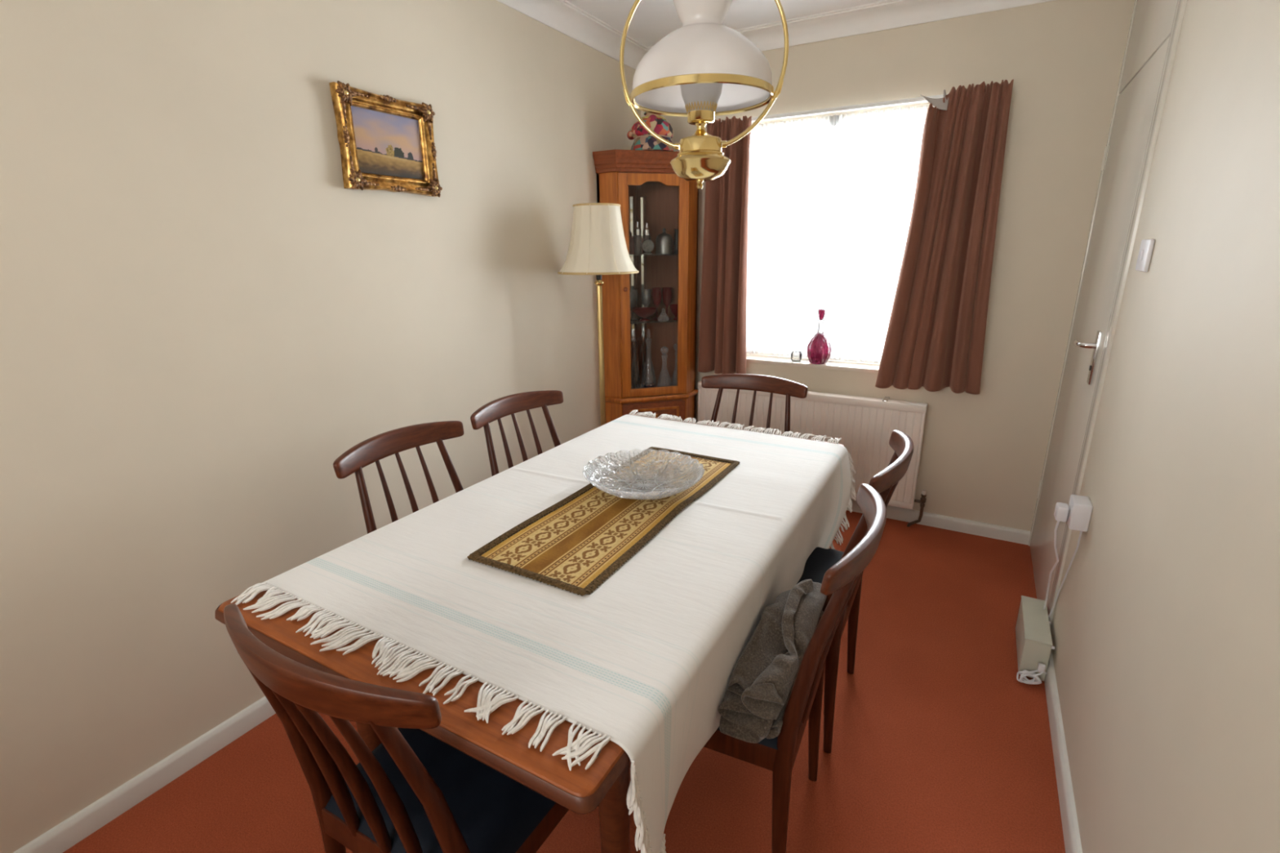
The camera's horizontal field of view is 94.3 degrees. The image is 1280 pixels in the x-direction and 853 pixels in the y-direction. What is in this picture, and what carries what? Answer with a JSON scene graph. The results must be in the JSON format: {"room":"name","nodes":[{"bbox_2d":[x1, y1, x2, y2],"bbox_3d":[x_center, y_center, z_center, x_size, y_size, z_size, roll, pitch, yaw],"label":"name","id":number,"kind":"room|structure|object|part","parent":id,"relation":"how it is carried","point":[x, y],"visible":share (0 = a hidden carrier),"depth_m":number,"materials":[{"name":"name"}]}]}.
{"room":"dining room","nodes":[
{"label":"dining room","id":0,"kind":"room"},
{"bbox_2d":[0,0,640,852],"bbox_3d":[-1.309,-0.252,1.557,0.200,2.440,5.635,9,19,28],"label":"wall","id":1,"kind":"structure","parent":0,"point":[199,314],"depth_m":1.64,"materials":[{"name":"beige paint"}]},
{"bbox_2d":[13,696,275,852],"bbox_3d":[-1.227,0.912,1.802,0.017,0.068,5.135,9,19,28],"label":"baseboard","id":2,"kind":"structure","parent":1,"relation":"attached to","point":[88,820],"depth_m":1.60,"materials":[{"name":"white paint"}]},
{"bbox_2d":[328,80,442,197],"bbox_3d":[-0.831,-0.944,1.987,0.042,0.307,0.381,9,19,28],"label":"framed painting","id":3,"kind":"object","parent":1,"relation":"attached to","point":[386,142],"visible":1,"depth_m":1.97,"materials":[{"name":"gold metal"}]},
{"bbox_2d":[496,0,646,69],"bbox_3d":[-1.220,-1.347,1.111,0.088,0.088,5.135,9,19,28],"label":"trim","id":4,"kind":"structure","parent":1,"relation":"attached to","point":[563,16],"depth_m":2.73,"materials":[{"name":"paint"}]},
{"bbox_2d":[62,510,1065,852],"bbox_3d":[-0.260,1.122,1.356,2.580,0.100,5.635,9,19,28],"label":"floor","id":5,"kind":"structure","parent":0,"point":[939,746],"depth_m":1.68,"materials":[{"name":"carpet"}]},
{"bbox_2d":[223,603,568,852],"bbox_3d":[-0.356,0.670,1.138,0.460,0.895,0.545,8,19,27],"label":"dining chair","id":6,"kind":"object","parent":5,"relation":"on","point":[415,792],"visible":0.56,"depth_m":0.96,"materials":[{"name":"brown wood"}]},
{"bbox_3d":[-0.593,0.720,1.069,0.037,0.844,0.126,2,17,9],"label":"leg","id":7,"kind":"part","parent":6,"relation":"part of","materials":[{"name":"brown wood"}]},
{"bbox_3d":[-0.470,0.333,0.825,0.460,0.068,0.081,8,19,27],"label":"rail","id":8,"kind":"part","parent":6,"relation":"part of","materials":[{"name":"brown wood"}]},
{"bbox_3d":[-0.293,0.763,0.912,0.126,0.844,0.037,-15,22,-40],"label":"leg","id":9,"kind":"part","parent":6,"relation":"part of","materials":[{"name":"brown wood"}]},
{"bbox_3d":[-0.330,0.651,1.182,0.416,0.036,0.420,8,19,27],"label":"seat","id":10,"kind":"part","parent":6,"relation":"part of","materials":[{"name":"blue fabric"}]},
{"bbox_3d":[-0.333,0.700,1.191,0.404,0.062,0.415,8,19,27],"label":"seat frame","id":11,"kind":"part","parent":6,"relation":"part of","materials":[{"name":"brown wood"}]},
{"bbox_2d":[333,420,464,728],"bbox_3d":[-0.519,0.477,1.793,0.545,0.895,0.460,9,19,28],"label":"dining chair","id":12,"kind":"object","parent":5,"relation":"on","point":[375,448],"visible":0.27,"depth_m":1.79,"materials":[{"name":"brown wood"}]},
{"bbox_3d":[-0.763,0.520,1.745,0.037,0.844,0.126,-15,22,-39],"label":"leg","id":13,"kind":"part","parent":12,"relation":"part of","materials":[{"name":"brown wood"}]},
{"bbox_3d":[-0.725,0.050,1.785,0.081,0.068,0.460,9,19,28],"label":"rail","id":14,"kind":"part","parent":12,"relation":"part of","materials":[{"name":"brown wood"}]},
{"bbox_3d":[-0.595,0.433,2.030,0.126,0.844,0.037,2,17,10],"label":"leg","id":15,"kind":"part","parent":12,"relation":"part of","materials":[{"name":"brown wood"}]},
{"bbox_2d":[470,390,563,475],"bbox_3d":[-0.269,0.354,2.196,0.545,0.895,0.460,11,20,33],"label":"dining chair","id":16,"kind":"object","parent":5,"relation":"on","point":[503,406],"visible":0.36,"depth_m":2.22,"materials":[{"name":"brown wood"}]},
{"bbox_3d":[-0.517,0.391,2.168,0.037,0.844,0.126,-13,20,-35],"label":"leg","id":17,"kind":"part","parent":16,"relation":"part of","materials":[{"name":"brown wood"}]},
{"bbox_3d":[-0.464,-0.078,2.204,0.081,0.068,0.460,11,20,33],"label":"rail","id":18,"kind":"part","parent":16,"relation":"part of","materials":[{"name":"brown wood"}]},
{"bbox_3d":[-0.324,0.309,2.438,0.126,0.844,0.037,4,17,15],"label":"leg","id":19,"kind":"part","parent":16,"relation":"part of","materials":[{"name":"brown wood"}]},
{"bbox_2d":[215,414,846,852],"bbox_3d":[-0.055,0.562,1.766,0.918,0.735,1.657,9,19,28],"label":"dining table","id":20,"kind":"object","parent":5,"relation":"on","point":[605,785],"visible":0.29,"depth_m":0.90,"materials":[{"name":"brown wood"}]},
{"bbox_3d":[-0.660,0.689,1.433,0.064,0.695,0.064,9,19,28],"label":"leg","id":21,"kind":"part","parent":20,"relation":"part of","materials":[{"name":"brown wood"}]},
{"bbox_2d":[231,409,856,852],"bbox_3d":[-0.015,0.376,1.721,1.036,0.390,1.681,9,19,28],"label":"tablecloth","id":22,"kind":"object","parent":20,"relation":"on","point":[643,662],"visible":0.9,"depth_m":1.21,"materials":[{"name":"white fabric"}]},
{"bbox_2d":[466,446,740,595],"bbox_3d":[-0.035,0.204,1.638,0.339,0.012,0.894,9,19,28],"label":"table runner","id":23,"kind":"object","parent":22,"relation":"on","point":[575,548],"visible":0.82,"depth_m":1.46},
{"bbox_2d":[582,449,704,499],"bbox_3d":[0.011,0.151,1.720,0.347,0.064,0.347,-5,17,-15],"label":"crystal bowl","id":24,"kind":"object","parent":23,"relation":"on","point":[596,479],"visible":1,"depth_m":1.76,"materials":[{"name":"clear glass"}]},
{"bbox_3d":[-0.046,0.782,1.099,0.064,0.695,0.064,9,19,28],"label":"leg","id":25,"kind":"part","parent":20,"relation":"part of","materials":[{"name":"brown wood"}]},
{"bbox_2d":[557,203,639,426],"bbox_3d":[-0.188,-0.235,2.920,0.379,1.608,0.379,9,19,28],"label":"floor lamp","id":26,"kind":"object","parent":5,"relation":"on","point":[597,246],"visible":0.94,"depth_m":2.63,"materials":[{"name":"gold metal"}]},
{"bbox_3d":[-0.196,-1.002,2.691,0.217,0.009,0.217,9,19,28],"label":"braid trim","id":27,"kind":"part","parent":26,"relation":"part of","materials":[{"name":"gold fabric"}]},
{"bbox_3d":[-0.194,-0.862,2.733,0.374,0.291,0.374,9,19,28],"label":"lamp shade","id":28,"kind":"part","parent":26,"relation":"part of","materials":[{"name":"beige fabric"}]},
{"bbox_3d":[-0.193,-0.722,2.775,0.379,0.011,0.379,9,19,28],"label":"braid trim","id":29,"kind":"part","parent":26,"relation":"part of","materials":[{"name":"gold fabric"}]},
{"bbox_2d":[592,149,698,423],"bbox_3d":[0.061,-0.508,3.336,0.425,1.888,0.429,9,19,28],"label":"tall cabinet","id":30,"kind":"object","parent":5,"relation":"on","point":[645,184],"visible":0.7,"depth_m":3.32,"materials":[{"name":"brown wood"}]},
{"bbox_3d":[-0.151,-0.436,3.275,0.133,1.790,0.020,9,19,28],"label":"panel","id":31,"kind":"part","parent":30,"relation":"part of","materials":[{"name":"brown wood"}]},
{"bbox_2d":[630,290,635,322],"bbox_3d":[-0.056,-0.655,3.242,0.056,0.165,0.056,9,19,28],"label":"wine glass","id":32,"kind":"object","parent":30,"relation":"on","point":[633,291],"visible":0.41,"depth_m":3.23,"materials":[{"name":"clear glass"}]},
{"bbox_2d":[631,368,635,388],"bbox_3d":[-0.062,-0.326,3.337,0.072,0.315,0.072,9,19,28],"label":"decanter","id":33,"kind":"object","parent":30,"relation":"on","point":[632,375],"visible":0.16,"depth_m":3.38,"materials":[{"name":"clear glass"}]},
{"bbox_2d":[631,235,635,254],"bbox_3d":[-0.055,-0.963,3.152,0.054,0.095,0.046,-5,17,-15],"label":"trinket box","id":34,"kind":"object","parent":30,"relation":"on","point":[633,243],"visible":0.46,"depth_m":3.16,"materials":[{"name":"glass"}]},
{"bbox_2d":[630,288,638,319],"bbox_3d":[-0.040,-0.692,3.366,0.056,0.165,0.056,9,19,28],"label":"wine glass","id":35,"kind":"object","parent":30,"relation":"on","point":[636,290],"visible":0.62,"depth_m":3.35,"materials":[{"name":"clear glass"}]},
{"bbox_2d":[631,330,640,388],"bbox_3d":[-0.032,-0.380,3.447,0.068,0.355,0.068,9,19,28],"label":"decanter","id":36,"kind":"object","parent":30,"relation":"on","point":[632,366],"visible":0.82,"depth_m":3.47,"materials":[{"name":"clear glass"}]},
{"bbox_3d":[0.052,-1.365,3.081,0.425,0.101,0.429,9,19,28],"label":"cornice","id":37,"kind":"part","parent":30,"relation":"part of","materials":[{"name":"brown wood"}]},
{"bbox_2d":[633,221,642,254],"bbox_3d":[-0.014,-1.010,3.177,0.048,0.170,0.048,9,19,28],"label":"cocktail shaker","id":38,"kind":"object","parent":30,"relation":"on","point":[637,230],"visible":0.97,"depth_m":3.15,"materials":[{"name":"silver metal"}]},
{"bbox_3d":[-0.014,-1.056,3.163,0.042,0.072,0.042,9,19,28],"label":"lid","id":39,"kind":"part","parent":38,"relation":"part of","materials":[{"name":"silver metal"}]},
{"bbox_2d":[631,306,657,320],"bbox_3d":[0.026,-0.626,3.314,0.148,0.066,0.148,9,19,28],"label":"bowl","id":40,"kind":"object","parent":30,"relation":"on","point":[644,313],"visible":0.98,"depth_m":3.27,"materials":[{"name":"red glass"}]},
{"bbox_2d":[641,288,651,319],"bbox_3d":[0.035,-0.701,3.391,0.056,0.165,0.056,9,19,28],"label":"wine glass","id":41,"kind":"object","parent":30,"relation":"on","point":[645,304],"visible":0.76,"depth_m":3.37,"materials":[{"name":"clear glass"}]},
{"bbox_2d":[642,222,651,254],"bbox_3d":[0.036,-1.020,3.221,0.048,0.165,0.048,9,19,28],"label":"cocktail shaker","id":42,"kind":"object","parent":30,"relation":"on","point":[646,231],"visible":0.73,"depth_m":3.20,"materials":[{"name":"silver metal"}]},
{"bbox_3d":[0.036,-1.067,3.207,0.042,0.067,0.042,9,19,28],"label":"lid","id":43,"kind":"part","parent":42,"relation":"part of","materials":[{"name":"silver metal"}]},
{"bbox_2d":[642,240,653,254],"bbox_3d":[0.043,-0.961,3.176,0.048,0.076,0.060,13,21,39],"label":"ornament","id":44,"kind":"object","parent":30,"relation":"on","point":[647,245],"visible":1,"depth_m":3.17,"materials":[{"name":"grey metal"}]},
{"bbox_2d":[640,328,656,387],"bbox_3d":[0.050,-0.380,3.425,0.090,0.365,0.090,9,19,28],"label":"decanter","id":45,"kind":"object","parent":30,"relation":"on","point":[653,374],"visible":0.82,"depth_m":3.46,"materials":[{"name":"clear glass"}]},
{"bbox_2d":[644,382,654,387],"bbox_3d":[0.052,-0.216,3.392,0.062,0.070,0.062,9,19,28],"label":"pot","id":46,"kind":"object","parent":30,"relation":"on","point":[647,384],"visible":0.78,"depth_m":3.37,"materials":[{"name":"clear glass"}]},
{"bbox_2d":[626,111,674,151],"bbox_3d":[0.062,-1.508,3.017,0.237,0.209,0.230,-8,18,-24],"label":"doll","id":47,"kind":"object","parent":30,"relation":"on","point":[643,140],"visible":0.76,"depth_m":2.95,"materials":[{"name":"fabric"}]},
{"bbox_2d":[629,253,671,256],"bbox_3d":[0.051,-0.935,3.235,0.358,0.006,0.359,9,19,28],"label":"glass shelf","id":48,"kind":"object","parent":30,"relation":"attached to","point":[630,255],"depth_m":3.41,"materials":[{"name":"clear glass"}]},
{"bbox_2d":[604,383,697,404],"bbox_3d":[0.063,-0.178,3.442,0.414,0.031,0.418,9,19,28],"label":"shelf","id":49,"kind":"object","parent":30,"relation":"attached to","point":[682,396],"depth_m":3.37,"materials":[{"name":"brown wood"}]},
{"bbox_3d":[0.074,-0.737,3.205,0.374,1.164,0.018,-5,17,-15],"label":"glazed door","id":50,"kind":"part","parent":30,"relation":"part of","materials":[{"name":"brown wood"}]},
{"bbox_3d":[0.083,0.104,3.456,0.374,0.505,0.018,-5,17,-15],"label":"door","id":51,"kind":"part","parent":30,"relation":"part of","materials":[{"name":"brown wood"}]},
{"bbox_2d":[630,315,677,324],"bbox_3d":[0.054,-0.595,3.337,0.358,0.006,0.359,9,19,28],"label":"glass shelf","id":52,"kind":"object","parent":30,"relation":"attached to","point":[637,321],"depth_m":3.33,"materials":[{"name":"clear glass"}]},
{"bbox_3d":[0.085,0.098,3.444,0.296,0.425,0.006,-5,17,-15],"label":"moulding","id":53,"kind":"part","parent":30,"relation":"part of","materials":[{"name":"brown wood"}]},
{"bbox_2d":[652,287,662,319],"bbox_3d":[0.096,-0.698,3.366,0.056,0.173,0.056,9,19,28],"label":"goblet","id":54,"kind":"object","parent":30,"relation":"on","point":[656,291],"visible":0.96,"depth_m":3.34,"materials":[{"name":"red glass"}]},
{"bbox_2d":[657,307,668,320],"bbox_3d":[0.130,-0.624,3.301,0.064,0.068,0.061,9,19,28],"label":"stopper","id":55,"kind":"object","parent":30,"relation":"on","point":[660,315],"visible":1,"depth_m":3.31,"materials":[{"name":"clear glass"}]},
{"bbox_2d":[655,227,672,254],"bbox_3d":[0.131,-1.006,3.220,0.094,0.136,0.094,9,19,28],"label":"tankard","id":56,"kind":"object","parent":30,"relation":"on","point":[664,242],"visible":0.96,"depth_m":3.19,"materials":[{"name":"grey metal"}]},
{"bbox_2d":[657,346,671,386],"bbox_3d":[0.141,-0.327,3.413,0.086,0.269,0.084,9,19,28],"label":"decanter","id":57,"kind":"object","parent":30,"relation":"on","point":[663,347],"visible":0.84,"depth_m":3.43,"materials":[{"name":"clear glass"}]},
{"bbox_2d":[662,287,671,319],"bbox_3d":[0.154,-0.703,3.381,0.056,0.173,0.056,9,19,28],"label":"goblet","id":58,"kind":"object","parent":30,"relation":"on","point":[666,291],"visible":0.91,"depth_m":3.35,"materials":[{"name":"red glass"}]},
{"bbox_2d":[669,304,677,319],"bbox_3d":[0.203,-0.641,3.328,0.074,0.082,0.074,9,19,28],"label":"bowl","id":59,"kind":"object","parent":30,"relation":"on","point":[673,308],"visible":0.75,"depth_m":3.30,"materials":[{"name":"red glass"}]},
{"bbox_2d":[671,342,677,386],"bbox_3d":[0.214,-0.340,3.427,0.066,0.284,0.064,9,19,28],"label":"decanter","id":60,"kind":"object","parent":30,"relation":"on","point":[674,348],"visible":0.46,"depth_m":3.43,"materials":[{"name":"clear glass"}]},
{"bbox_2d":[673,228,678,253],"bbox_3d":[0.203,-1.005,3.225,0.044,0.130,0.044,9,19,28],"label":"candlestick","id":61,"kind":"object","parent":30,"relation":"on","point":[676,230],"visible":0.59,"depth_m":3.21,"materials":[{"name":"metal"}]},
{"bbox_3d":[0.283,-0.475,3.389,0.018,1.790,0.139,9,19,28],"label":"panel","id":62,"kind":"part","parent":30,"relation":"part of","materials":[{"name":"brown wood"}]},
{"bbox_2d":[701,373,808,436],"bbox_3d":[0.380,0.274,2.441,0.460,0.895,0.545,8,19,27],"label":"dining chair","id":63,"kind":"object","parent":5,"relation":"on","point":[772,384],"visible":0.23,"depth_m":2.53,"materials":[{"name":"brown wood"}]},
{"bbox_3d":[0.317,0.229,2.682,0.126,0.844,0.037,-15,22,-40],"label":"leg","id":64,"kind":"part","parent":63,"relation":"part of","materials":[{"name":"brown wood"}]},
{"bbox_3d":[0.486,-0.181,2.519,0.460,0.068,0.081,8,19,27],"label":"rail","id":65,"kind":"part","parent":63,"relation":"part of","materials":[{"name":"brown wood"}]},
{"bbox_3d":[0.618,0.273,2.525,0.037,0.844,0.126,2,17,9],"label":"leg","id":66,"kind":"part","parent":63,"relation":"part of","materials":[{"name":"brown wood"}]},
{"bbox_2d":[703,484,886,852],"bbox_3d":[0.249,0.579,1.423,0.545,0.895,0.460,8,19,26],"label":"dining chair","id":67,"kind":"object","parent":5,"relation":"on","point":[778,755],"visible":0.43,"depth_m":1.21,"materials":[{"name":"brown wood"}]},
{"bbox_3d":[0.201,0.567,1.445,0.420,0.036,0.416,8,19,26],"label":"seat","id":68,"kind":"part","parent":67,"relation":"part of","materials":[{"name":"fabric"}]},
{"bbox_3d":[0.207,0.615,1.456,0.415,0.062,0.404,8,19,26],"label":"seat frame","id":69,"kind":"part","parent":67,"relation":"part of","materials":[{"name":"brown wood"}]},
{"bbox_2d":[717,579,826,743],"bbox_3d":[0.318,0.489,1.345,0.128,0.184,0.478,9,19,28],"label":"jumper","id":70,"kind":"object","parent":67,"relation":"on","point":[762,680],"visible":0.98,"depth_m":1.24,"materials":[{"name":"grey fabric"}]},
{"bbox_3d":[0.336,0.669,1.204,0.126,0.844,0.037,2,17,8],"label":"leg","id":71,"kind":"part","parent":67,"relation":"part of","materials":[{"name":"brown wood"}]},
{"bbox_3d":[0.491,0.581,1.496,0.037,0.844,0.126,-16,22,-42],"label":"leg","id":72,"kind":"part","parent":67,"relation":"part of","materials":[{"name":"brown wood"}]},
{"bbox_3d":[0.452,0.211,1.204,0.081,0.068,0.460,8,19,26],"label":"rail","id":73,"kind":"part","parent":67,"relation":"part of","materials":[{"name":"brown wood"}]},
{"bbox_2d":[796,430,913,753],"bbox_3d":[0.497,0.452,1.839,0.545,0.895,0.460,8,19,27],"label":"dining chair","id":74,"kind":"object","parent":5,"relation":"on","point":[885,482],"visible":0.32,"depth_m":1.70,"materials":[{"name":"brown wood"}]},
{"bbox_3d":[0.449,0.440,1.862,0.420,0.036,0.416,8,19,27],"label":"seat","id":75,"kind":"part","parent":74,"relation":"part of","materials":[{"name":"black fabric"}]},
{"bbox_3d":[0.455,0.488,1.873,0.415,0.062,0.404,8,19,27],"label":"seat frame","id":76,"kind":"part","parent":74,"relation":"part of","materials":[{"name":"brown wood"}]},
{"bbox_3d":[0.577,0.544,1.618,0.126,0.844,0.037,2,17,9],"label":"leg","id":77,"kind":"part","parent":74,"relation":"part of","materials":[{"name":"brown wood"}]},
{"bbox_3d":[0.740,0.456,1.905,0.037,0.844,0.126,-15,22,-40],"label":"leg","id":78,"kind":"part","parent":74,"relation":"part of","materials":[{"name":"brown wood"}]},
{"bbox_3d":[0.696,0.086,1.614,0.081,0.068,0.460,8,19,27],"label":"rail","id":79,"kind":"part","parent":74,"relation":"part of","materials":[{"name":"brown wood"}]},
{"bbox_2d":[1016,662,1047,684],"bbox_3d":[1.305,0.823,1.974,0.082,0.081,0.037,9,19,28],"label":"coiled cable","id":80,"kind":"object","parent":5,"relation":"on","point":[1041,667],"visible":1,"depth_m":1.98,"materials":[{"name":"white plastic"}]},
{"bbox_2d":[1015,595,1054,680],"bbox_3d":[1.399,0.749,2.109,0.085,0.151,0.294,9,19,28],"label":"metal box","id":81,"kind":"object","parent":5,"relation":"on","point":[1034,645],"visible":0.91,"depth_m":2.02,"materials":[{"name":"beige paint"}]},
{"bbox_3d":[1.395,0.679,2.090,0.078,0.005,0.294,9,19,28],"label":"lid","id":82,"kind":"part","parent":81,"relation":"part of","materials":[{"name":"beige paint"}]},
{"bbox_2d":[567,0,884,46],"bbox_3d":[-0.285,-1.312,0.630,2.580,0.100,5.635,9,19,28],"label":"ceiling","id":83,"kind":"structure","parent":0,"point":[651,20],"depth_m":2.69,"materials":[{"name":"white paint"}]},
{"bbox_2d":[619,0,788,189],"bbox_3d":[0.139,-0.997,1.295,0.326,0.892,0.326,-11,19,-31],"label":"pendant lamp","id":84,"kind":"object","parent":83,"relation":"hanging from","point":[704,68],"visible":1,"depth_m":1.30,"materials":[{"name":"white glass"}]},
{"bbox_3d":[0.140,-0.856,1.337,0.318,0.208,0.318,9,19,28],"label":"lamp shade","id":85,"kind":"part","parent":84,"relation":"part of","materials":[{"name":"white glass"}]},
{"bbox_2d":[640,0,1134,531],"bbox_3d":[1.118,-0.754,3.156,2.380,2.440,0.270,9,19,28],"label":"wall","id":86,"kind":"structure","parent":0,"point":[982,459],"depth_m":2.67,"materials":[{"name":"beige paint"}]},
{"bbox_2d":[697,381,927,527],"bbox_3d":[0.922,0.126,3.318,1.276,0.669,0.098,9,19,28],"label":"radiator","id":87,"kind":"object","parent":86,"relation":"attached to","point":[864,425],"visible":0.6,"depth_m":3.13,"materials":[{"name":"beige metal"}]},
{"bbox_3d":[0.365,0.001,3.590,0.012,0.492,0.060,9,19,28],"label":"panel","id":88,"kind":"part","parent":87,"relation":"part of","materials":[{"name":"white metal"}]},
{"bbox_2d":[697,381,927,413],"bbox_3d":[0.888,-0.170,3.228,1.224,0.040,0.063,9,19,28],"label":"grille","id":89,"kind":"object","parent":87,"relation":"attached to","point":[885,405],"depth_m":3.11,"materials":[{"name":"metal"}]},
{"bbox_3d":[0.893,0.328,3.377,1.220,0.035,0.061,9,19,28],"label":"rail","id":90,"kind":"part","parent":87,"relation":"part of","materials":[{"name":"white metal"}]},
{"bbox_3d":[1.417,0.160,3.017,0.012,0.492,0.060,9,19,28],"label":"panel","id":91,"kind":"part","parent":87,"relation":"part of","materials":[{"name":"white metal"}]},
{"bbox_2d":[705,93,947,373],"bbox_3d":[1.008,-0.944,3.091,1.380,1.273,0.260,9,19,28],"label":"window","id":92,"kind":"structure","parent":86,"relation":"in","point":[869,366],"depth_m":3.15,"materials":[{"name":"white paint"}]},
{"bbox_2d":[697,115,751,373],"bbox_3d":[0.463,-0.945,3.229,0.292,1.338,0.108,9,19,28],"label":"curtain","id":93,"kind":"object","parent":92,"relation":"hanging from","point":[723,299],"visible":0.91,"depth_m":3.22,"materials":[{"name":"brown fabric"}]},
{"bbox_2d":[790,349,801,361],"bbox_3d":[0.871,-0.395,3.308,0.060,0.060,0.060,9,19,28],"label":"glass votive","id":94,"kind":"object","parent":92,"relation":"on","point":[793,350],"visible":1,"depth_m":3.30,"materials":[{"name":"clear glass"}]},
{"bbox_3d":[0.970,-0.350,3.296,1.095,0.020,0.166,9,19,28],"label":"sill","id":95,"kind":"part","parent":92,"relation":"part of","materials":[{"name":"paint"}]},
{"bbox_3d":[1.014,-0.984,3.201,1.095,1.247,0.050,9,19,28],"label":"frame","id":96,"kind":"part","parent":92,"relation":"part of","materials":[{"name":"white paint"}]},
{"bbox_2d":[806,308,831,364],"bbox_3d":[0.972,-0.486,3.204,0.132,0.291,0.132,9,19,28],"label":"decanter","id":97,"kind":"object","parent":92,"relation":"on","point":[819,349],"visible":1,"depth_m":3.18,"materials":[{"name":"pink glass"}]},
{"bbox_3d":[0.952,-1.508,2.829,1.380,0.016,0.054,9,19,28],"label":"curtain rail","id":98,"kind":"part","parent":92,"relation":"part of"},
{"bbox_2d":[746,104,933,363],"bbox_3d":[0.982,-0.972,3.146,1.095,1.226,0.025,9,19,28],"label":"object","id":99,"kind":"object","parent":92,"relation":"hanging from","point":[831,198],"visible":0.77,"depth_m":3.13,"materials":[{"name":"white glass"}]},
{"bbox_2d":[875,79,1013,394],"bbox_3d":[1.393,-0.817,2.715,0.460,1.334,0.108,9,19,28],"label":"curtain","id":100,"kind":"object","parent":92,"relation":"hanging from","point":[935,335],"visible":1,"depth_m":2.69,"materials":[{"name":"brown fabric"}]},
{"bbox_2d":[643,0,1054,56],"bbox_3d":[0.931,-1.849,2.718,2.180,0.088,0.088,9,19,28],"label":"trim","id":101,"kind":"structure","parent":86,"relation":"attached to","point":[880,15],"depth_m":2.68,"materials":[{"name":"paint"}]},
{"bbox_2d":[846,498,1031,545],"bbox_3d":[0.973,0.406,3.422,2.180,0.068,0.017,9,19,28],"label":"baseboard","id":102,"kind":"structure","parent":86,"relation":"attached to","point":[960,525],"depth_m":3.05,"materials":[{"name":"white paint"}]},
{"bbox_2d":[1050,0,1279,852],"bbox_3d":[0.464,0.217,-0.079,0.200,2.440,4.415,9,19,28],"label":"wall","id":103,"kind":"structure","parent":0,"point":[1165,628],"depth_m":1.09,"materials":[{"name":"beige paint"}]},
{"bbox_2d":[1044,650,1082,852],"bbox_3d":[0.430,1.314,0.394,0.017,0.068,4.213,9,19,28],"label":"baseboard","id":104,"kind":"structure","parent":103,"relation":"attached to","point":[1072,840],"depth_m":1.61,"materials":[{"name":"white paint"}]},
{"bbox_2d":[1048,531,1082,618],"bbox_3d":[1.422,0.552,2.009,0.019,0.572,0.261,7,18,25],"label":"cable","id":105,"kind":"object","parent":103,"relation":"attached to","point":[1081,532],"visible":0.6,"depth_m":1.96,"materials":[{"name":"white plastic"}]},
{"bbox_2d":[1043,502,1069,609],"bbox_3d":[1.387,0.519,2.014,0.037,0.624,0.261,13,21,38],"label":"plug","id":106,"kind":"object","parent":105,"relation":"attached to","point":[1061,510],"visible":0.91,"depth_m":1.86,"materials":[{"name":"white plastic"}]},
{"bbox_2d":[1066,494,1093,532],"bbox_3d":[1.347,0.265,1.822,0.050,0.086,0.086,9,19,28],"label":"wall socket","id":107,"kind":"object","parent":103,"relation":"attached to","point":[1080,507],"visible":0.94,"depth_m":1.79,"materials":[{"name":"white plastic"}]},
{"bbox_2d":[1028,0,1186,628],"bbox_3d":[1.679,-0.474,2.196,0.120,2.440,0.920,9,19,28],"label":"door","id":108,"kind":"structure","parent":103,"relation":"in","point":[1155,25],"depth_m":2.09,"materials":[{"name":"white paint"}]},
{"bbox_3d":[1.534,-0.285,2.049,0.054,0.024,0.126,9,19,28],"label":"lever","id":109,"kind":"part","parent":108,"relation":"part of","materials":[{"name":"silver metal"}]},
{"bbox_3d":[1.534,-0.232,2.002,0.010,0.180,0.040,9,19,28],"label":"handle","id":110,"kind":"part","parent":108,"relation":"part of","materials":[{"name":"silver metal"}]},
{"bbox_3d":[1.706,-1.426,1.925,0.048,0.461,0.802,9,19,28],"label":"overhead panel","id":111,"kind":"part","parent":108,"relation":"part of","materials":[{"name":"white paint"}]},
{"bbox_2d":[1135,239,1155,271],"bbox_3d":[1.350,-0.459,1.590,0.015,0.082,0.110,9,19,28],"label":"light switch","id":112,"kind":"object","parent":103,"relation":"attached to","point":[1146,248],"visible":1,"depth_m":1.56,"materials":[{"name":"white plastic"}]}
]}

